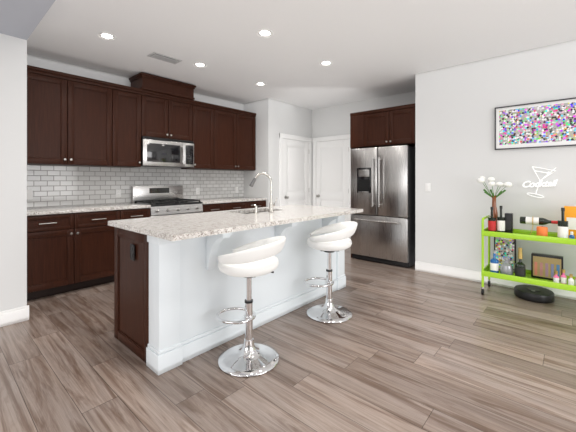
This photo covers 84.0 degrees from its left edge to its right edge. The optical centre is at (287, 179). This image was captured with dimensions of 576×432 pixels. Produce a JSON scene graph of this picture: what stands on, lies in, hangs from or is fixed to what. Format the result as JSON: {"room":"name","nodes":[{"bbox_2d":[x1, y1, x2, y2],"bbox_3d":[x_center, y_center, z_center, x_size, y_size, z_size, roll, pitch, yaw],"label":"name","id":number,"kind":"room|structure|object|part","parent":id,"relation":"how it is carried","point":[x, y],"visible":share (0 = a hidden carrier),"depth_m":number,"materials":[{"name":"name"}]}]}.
{"room":"kitchen","nodes":[
{"label":"kitchen","id":0,"kind":"room"},
{"bbox_2d":[0,33,26,311],"bbox_3d":[-2.883,-0.110,3.118,1.110,2.740,0.350,0,0,41],"label":"wall","id":1,"kind":"structure","parent":0,"point":[13,172],"depth_m":2.81,"materials":[{"name":"paint"}]},
{"bbox_2d":[0,305,28,326],"bbox_3d":[-2.456,1.195,2.751,0.014,0.130,0.365,0,0,41],"label":"baseboard","id":2,"kind":"structure","parent":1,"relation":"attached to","point":[14,316],"depth_m":2.81,"materials":[{"name":"white wood"}]},
{"bbox_2d":[0,0,54,39],"bbox_3d":[-0.643,-1.370,1.137,4.870,0.220,0.350,0,0,41],"label":"ceiling","id":3,"kind":"structure","parent":0,"point":[21,19],"depth_m":2.45,"materials":[{"name":"white paint"}]},
{"bbox_2d":[27,54,243,207],"bbox_3d":[-3.629,-0.110,3.278,0.220,2.740,8.100,0,0,41],"label":"wall","id":4,"kind":"structure","parent":0,"point":[46,63],"depth_m":4.31,"materials":[{"name":"paint"}]},
{"bbox_2d":[27,65,118,166],"bbox_3d":[-2.700,-0.698,3.896,0.349,1.035,1.048,0,0,41],"label":"upper cabinet","id":5,"kind":"object","parent":4,"relation":"attached to","point":[74,120],"depth_m":3.78,"materials":[{"name":"brown wood"}]},
{"bbox_2d":[119,85,146,167],"bbox_3d":[-2.271,-0.698,4.381,0.349,1.035,0.498,0,0,41],"label":"upper cabinet","id":6,"kind":"object","parent":4,"relation":"attached to","point":[132,102],"depth_m":4.32,"materials":[{"name":"brown wood"}]},
{"bbox_2d":[27,165,243,207],"bbox_3d":[-2.019,0.075,4.924,0.008,0.508,3.498,0,0,41],"label":"tile backsplash","id":7,"kind":"structure","parent":4,"relation":"attached to","point":[52,186],"depth_m":4.43,"materials":[{"name":"white tile"}]},
{"bbox_2d":[27,190,32,198],"bbox_3d":[-3.038,0.170,3.756,0.012,0.114,0.070,0,0,41],"label":"light switch","id":8,"kind":"object","parent":7,"relation":"attached to","point":[29,194],"visible":0.83,"depth_m":3.76,"materials":[{"name":"white plastic"}]},
{"bbox_2d":[116,189,120,197],"bbox_3d":[-2.384,0.190,4.499,0.008,0.114,0.070,0,0,41],"label":"outlet","id":9,"kind":"object","parent":7,"relation":"attached to","point":[118,193],"visible":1,"depth_m":4.50,"materials":[{"name":"white plastic"}]},
{"bbox_2d":[147,93,194,140],"bbox_3d":[-1.884,-0.908,4.818,0.349,0.613,0.796,0,0,41],"label":"upper cabinet","id":10,"kind":"object","parent":4,"relation":"attached to","point":[167,117],"depth_m":4.72,"materials":[{"name":"brown wood"}]},
{"bbox_2d":[141,136,193,167],"bbox_3d":[-1.849,-0.399,4.787,0.445,0.402,0.792,0,0,41],"label":"microwave","id":11,"kind":"object","parent":10,"relation":"attached to","point":[163,152],"visible":0.94,"depth_m":4.64,"materials":[{"name":"silver metal"}]},
{"bbox_2d":[181,101,218,168],"bbox_3d":[-1.487,-0.698,5.267,0.349,1.035,0.528,0,0,41],"label":"upper cabinet","id":12,"kind":"object","parent":4,"relation":"attached to","point":[206,143],"depth_m":5.20,"materials":[{"name":"brown wood"}]},
{"bbox_2d":[219,106,254,170],"bbox_3d":[-1.065,-0.698,5.744,0.349,1.035,0.998,0,0,41],"label":"upper cabinet","id":13,"kind":"object","parent":4,"relation":"attached to","point":[236,129],"depth_m":5.66,"materials":[{"name":"brown wood"}]},
{"bbox_2d":[244,98,311,206],"bbox_3d":[-0.260,-0.110,6.572,0.900,2.740,1.300,0,0,41],"label":"wall","id":14,"kind":"structure","parent":0,"point":[274,118],"depth_m":5.96,"materials":[{"name":"paint"}]},
{"bbox_2d":[279,133,311,205],"bbox_3d":[0.195,0.190,6.330,0.101,2.140,0.980,0,0,41],"label":"pantry door","id":15,"kind":"structure","parent":14,"relation":"in","point":[295,171],"depth_m":6.33,"materials":[{"name":"white wood"}]},
{"bbox_2d":[0,247,575,431],"bbox_3d":[0.189,1.310,0.968,9.000,0.100,9.700,0,0,41],"label":"floor","id":16,"kind":"structure","parent":0,"point":[408,349],"depth_m":2.12,"materials":[{"name":"brown wood"}]},
{"bbox_2d":[27,209,126,300],"bbox_3d":[-2.599,0.812,3.800,0.628,0.892,1.038,0,0,41],"label":"base cabinet","id":17,"kind":"object","parent":16,"relation":"on","point":[67,252],"depth_m":3.54,"materials":[{"name":"brown wood"}]},
{"bbox_2d":[27,197,266,215],"bbox_3d":[-1.783,0.347,4.715,0.640,0.035,3.498,0,0,41],"label":"countertop","id":18,"kind":"structure","parent":17,"relation":"on","point":[68,209],"depth_m":3.98,"materials":[{"name":"stone"}]},
{"bbox_2d":[127,208,149,218],"bbox_3d":[-2.192,0.812,4.260,0.628,0.892,0.441,0,0,41],"label":"base cabinet","id":19,"kind":"object","parent":16,"relation":"on","point":[141,212],"depth_m":4.10,"materials":[{"name":"brown wood"}]},
{"bbox_2d":[131,186,202,216],"bbox_3d":[-1.753,0.675,4.702,0.680,1.170,0.796,0,0,41],"label":"range","id":20,"kind":"object","parent":16,"relation":"on","point":[165,200],"visible":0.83,"depth_m":4.68,"materials":[{"name":"silver metal"}]},
{"bbox_2d":[202,202,230,212],"bbox_3d":[-1.361,0.812,5.200,0.628,0.892,0.461,0,0,41],"label":"base cabinet","id":21,"kind":"object","parent":16,"relation":"on","point":[217,206],"depth_m":5.01,"materials":[{"name":"brown wood"}]},
{"bbox_2d":[114,215,345,374],"bbox_3d":[-0.291,0.813,3.108,0.945,0.894,2.294,0,0,41],"label":"kitchen island","id":22,"kind":"object","parent":16,"relation":"on","point":[172,299],"visible":0.62,"depth_m":2.39,"materials":[{"name":"white wood"}]},
{"bbox_2d":[108,204,362,240],"bbox_3d":[-0.298,0.451,3.115,1.025,0.242,2.330,0,0,41],"label":"island countertop","id":23,"kind":"structure","parent":22,"relation":"on","point":[181,227],"depth_m":2.61,"materials":[{"name":"stone"}]},
{"bbox_2d":[249,172,276,211],"bbox_3d":[-0.257,0.126,3.320,0.244,0.408,0.189,0,0,41],"label":"island faucet","id":24,"kind":"object","parent":23,"relation":"on","point":[271,204],"visible":1,"depth_m":3.27,"materials":[{"name":"silver metal"}]},
{"bbox_2d":[231,200,265,209],"bbox_3d":[-0.961,0.812,5.652,0.628,0.892,0.998,0,0,41],"label":"base cabinet","id":25,"kind":"object","parent":16,"relation":"on","point":[262,203],"depth_m":5.48,"materials":[{"name":"brown wood"}]},
{"bbox_2d":[216,236,285,376],"bbox_3d":[-0.269,0.829,2.251,0.507,0.863,0.497,0,0,18],"label":"bar stool","id":26,"kind":"object","parent":16,"relation":"on","point":[249,357],"visible":1,"depth_m":2.16,"materials":[{"name":"white leather"}]},
{"bbox_2d":[303,221,356,322],"bbox_3d":[0.397,0.829,3.020,0.507,0.863,0.497,0,0,3],"label":"bar stool","id":27,"kind":"object","parent":16,"relation":"on","point":[328,310],"visible":1,"depth_m":2.94,"materials":[{"name":"white leather"}]},
{"bbox_2d":[351,145,414,267],"bbox_3d":[1.586,0.383,5.090,0.920,1.755,0.873,0,0,41],"label":"refrigerator","id":28,"kind":"object","parent":16,"relation":"on","point":[383,188],"visible":0.85,"depth_m":4.73,"materials":[{"name":"grey metal"}]},
{"bbox_2d":[481,215,575,294],"bbox_3d":[2.608,0.837,3.347,0.950,0.847,0.428,0,0,41],"label":"bar cart","id":29,"kind":"object","parent":16,"relation":"on","point":[521,234],"visible":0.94,"depth_m":3.35,"materials":[{"name":"green paint"}]},
{"bbox_2d":[488,207,495,231],"bbox_3d":[2.253,0.448,3.535,0.076,0.302,0.076,0,0,41],"label":"bottle","id":30,"kind":"object","parent":29,"relation":"on","point":[491,223],"visible":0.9,"depth_m":3.51,"materials":[{"name":"red glass"}]},
{"bbox_2d":[490,250,498,272],"bbox_3d":[2.265,0.906,3.511,0.082,0.267,0.082,0,0,41],"label":"bottle","id":31,"kind":"object","parent":29,"relation":"on","point":[494,264],"visible":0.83,"depth_m":3.48,"materials":[{"name":"blue glass"}]},
{"bbox_2d":[477,176,511,231],"bbox_3d":[2.381,0.276,3.692,0.337,0.646,0.161,0,0,41],"label":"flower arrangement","id":32,"kind":"object","parent":29,"relation":"on","point":[481,179],"visible":0.88,"depth_m":3.67,"materials":[{"name":"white plant"}]},
{"bbox_2d":[497,206,504,232],"bbox_3d":[2.333,0.441,3.504,0.076,0.317,0.076,0,0,41],"label":"bottle","id":33,"kind":"object","parent":29,"relation":"on","point":[500,223],"visible":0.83,"depth_m":3.48,"materials":[{"name":"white glass"}]},
{"bbox_2d":[494,237,515,272],"bbox_3d":[2.472,0.839,3.647,0.210,0.400,0.022,0,0,41],"label":"photo frame","id":34,"kind":"object","parent":29,"relation":"on","point":[504,247],"visible":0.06,"depth_m":3.63,"materials":[{"name":"black plastic"}]},
{"bbox_2d":[500,257,513,274],"bbox_3d":[2.354,0.939,3.445,0.124,0.200,0.124,0,0,41],"label":"decanter","id":35,"kind":"object","parent":29,"relation":"on","point":[506,266],"visible":0.77,"depth_m":3.41,"materials":[{"name":"grey"}]},
{"bbox_2d":[505,213,512,232],"bbox_3d":[2.417,0.482,3.502,0.070,0.235,0.070,0,0,41],"label":"box","id":36,"kind":"object","parent":29,"relation":"on","point":[508,222],"visible":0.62,"depth_m":3.48,"materials":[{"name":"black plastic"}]},
{"bbox_2d":[515,247,525,277],"bbox_3d":[2.437,0.875,3.358,0.092,0.328,0.092,0,0,41],"label":"champagne bottle","id":37,"kind":"object","parent":29,"relation":"on","point":[520,268],"visible":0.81,"depth_m":3.34,"materials":[{"name":"black glass"}]},
{"bbox_2d":[520,216,557,234],"bbox_3d":[2.615,0.490,3.335,0.317,0.218,0.128,0,0,41],"label":"bottle","id":38,"kind":"object","parent":29,"relation":"on","point":[533,220],"visible":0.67,"depth_m":3.33,"materials":[{"name":"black glass"}]},
{"bbox_2d":[536,226,547,235],"bbox_3d":[2.572,0.533,3.239,0.090,0.132,0.090,0,0,41],"label":"candle","id":39,"kind":"object","parent":29,"relation":"on","point":[541,231],"visible":0.77,"depth_m":3.21,"materials":[{"name":"orange wax"}]},
{"bbox_2d":[531,253,562,281],"bbox_3d":[2.726,0.914,3.368,0.260,0.250,0.083,0,0,41],"label":"picture frame","id":40,"kind":"object","parent":29,"relation":"on","point":[545,266],"visible":0.83,"depth_m":3.35,"materials":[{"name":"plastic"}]},
{"bbox_2d":[553,271,558,282],"bbox_3d":[2.648,0.968,3.159,0.046,0.142,0.046,0,0,41],"label":"bottle","id":41,"kind":"object","parent":29,"relation":"on","point":[556,278],"visible":0.85,"depth_m":3.15,"materials":[{"name":"pink"}]},
{"bbox_2d":[557,208,567,237],"bbox_3d":[2.692,0.436,3.133,0.082,0.327,0.082,0,0,41],"label":"bottle","id":42,"kind":"object","parent":29,"relation":"on","point":[562,229],"visible":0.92,"depth_m":3.11,"materials":[{"name":"white glass"}]},
{"bbox_2d":[561,269,566,283],"bbox_3d":[2.702,0.958,3.137,0.046,0.162,0.046,0,0,41],"label":"bottle","id":43,"kind":"object","parent":29,"relation":"on","point":[563,278],"visible":0.88,"depth_m":3.12,"materials":[{"name":"pink"}]},
{"bbox_2d":[564,206,575,238],"bbox_3d":[2.902,0.434,3.247,0.155,0.330,0.090,0,0,41],"label":"gift box","id":44,"kind":"object","parent":29,"relation":"on","point":[570,214],"visible":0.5,"depth_m":3.23,"materials":[{"name":"orange cardboard"}]},
{"bbox_2d":[568,274,573,284],"bbox_3d":[2.730,0.973,3.086,0.046,0.132,0.046,0,0,41],"label":"bottle","id":45,"kind":"object","parent":29,"relation":"on","point":[570,281],"visible":0.75,"depth_m":3.07,"materials":[{"name":"white plastic"}]},
{"bbox_2d":[569,231,574,238],"bbox_3d":[2.734,0.548,3.082,0.040,0.102,0.040,0,0,41],"label":"bottle","id":46,"kind":"object","parent":29,"relation":"on","point":[571,236],"visible":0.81,"depth_m":3.07,"materials":[{"name":"blue glass"}]},
{"bbox_2d":[514,285,554,302],"bbox_3d":[2.631,1.212,3.427,0.344,0.092,0.344,0,0,41],"label":"robot vacuum","id":47,"kind":"object","parent":16,"relation":"on","point":[536,294],"visible":0.98,"depth_m":3.34,"materials":[{"name":"black plastic"}]},
{"bbox_2d":[27,0,575,109],"bbox_3d":[0.189,-1.530,0.968,9.000,0.100,9.700,0,0,41],"label":"ceiling","id":48,"kind":"structure","parent":0,"point":[371,49],"depth_m":3.37,"materials":[{"name":"paint"}]},
{"bbox_2d":[97,32,115,39],"bbox_3d":[-1.859,-1.477,3.287,0.172,0.006,0.172,0,0,41],"label":"recessed light","id":49,"kind":"object","parent":48,"relation":"in","point":[106,36],"visible":1,"depth_m":3.29,"materials":[{"name":"white"}]},
{"bbox_2d":[148,52,181,63],"bbox_3d":[-1.491,-1.472,3.883,0.180,0.016,0.360,0,0,41],"label":"ceiling vent","id":50,"kind":"object","parent":48,"relation":"in","point":[162,57],"visible":0.94,"depth_m":3.86,"materials":[{"name":"grey metal"}]},
{"bbox_2d":[193,62,206,67],"bbox_3d":[-1.130,-1.477,4.111,0.172,0.006,0.172,0,0,41],"label":"recessed light","id":51,"kind":"object","parent":48,"relation":"in","point":[199,64],"visible":1,"depth_m":4.11,"materials":[{"name":"white"}]},
{"bbox_2d":[255,82,265,85],"bbox_3d":[-0.422,-1.477,4.926,0.172,0.006,0.172,0,0,41],"label":"recessed light","id":52,"kind":"object","parent":48,"relation":"in","point":[260,84],"visible":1,"depth_m":4.95,"materials":[{"name":"white"}]},
{"bbox_2d":[256,29,272,36],"bbox_3d":[-0.233,-1.477,3.223,0.172,0.006,0.172,0,0,41],"label":"recessed light","id":53,"kind":"object","parent":48,"relation":"in","point":[264,33],"visible":1,"depth_m":3.23,"materials":[{"name":"white"}]},
{"bbox_2d":[319,60,332,65],"bbox_3d":[0.482,-1.477,4.046,0.172,0.006,0.172,0,0,41],"label":"recessed light","id":54,"kind":"object","parent":48,"relation":"in","point":[325,63],"visible":1,"depth_m":4.06,"materials":[{"name":"white"}]},
{"bbox_2d":[312,91,414,141],"bbox_3d":[1.195,-0.110,6.353,3.370,2.740,0.300,0,0,41],"label":"wall","id":55,"kind":"structure","parent":0,"point":[331,121],"depth_m":6.25,"materials":[{"name":"paint"}]},
{"bbox_2d":[312,134,350,238],"bbox_3d":[0.855,0.190,6.385,0.960,2.140,0.101,0,0,41],"label":"hall door","id":56,"kind":"structure","parent":55,"relation":"in","point":[331,172],"depth_m":6.40,"materials":[{"name":"white wood"}]},
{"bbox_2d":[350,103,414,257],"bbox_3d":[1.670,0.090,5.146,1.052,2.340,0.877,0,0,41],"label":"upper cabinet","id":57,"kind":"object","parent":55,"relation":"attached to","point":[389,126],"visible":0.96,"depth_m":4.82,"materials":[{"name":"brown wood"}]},
{"bbox_2d":[415,39,575,299],"bbox_3d":[3.919,-0.110,2.641,5.630,2.740,0.150,0,0,41],"label":"wall","id":58,"kind":"structure","parent":0,"point":[457,155],"depth_m":3.87,"materials":[{"name":"paint"}]},
{"bbox_2d":[425,183,430,191],"bbox_3d":[1.904,0.100,4.356,0.070,0.114,0.012,0,0,41],"label":"light switch","id":59,"kind":"object","parent":58,"relation":"attached to","point":[427,187],"depth_m":4.35,"materials":[{"name":"white plastic"}]},
{"bbox_3d":[3.040,-0.613,3.338,1.500,0.505,0.029,0,0,41],"label":"wall art frame","id":60,"kind":"part","parent":58,"relation":"part of","materials":[{"name":"multicoloured paper"}]},
{"bbox_2d":[523,166,557,197],"bbox_3d":[2.793,0.022,3.549,0.307,0.354,0.042,0,0,41],"label":"sign","id":61,"kind":"object","parent":58,"relation":"attached to","point":[541,180],"visible":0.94,"depth_m":3.53,"materials":[{"name":"white"}]}
]}

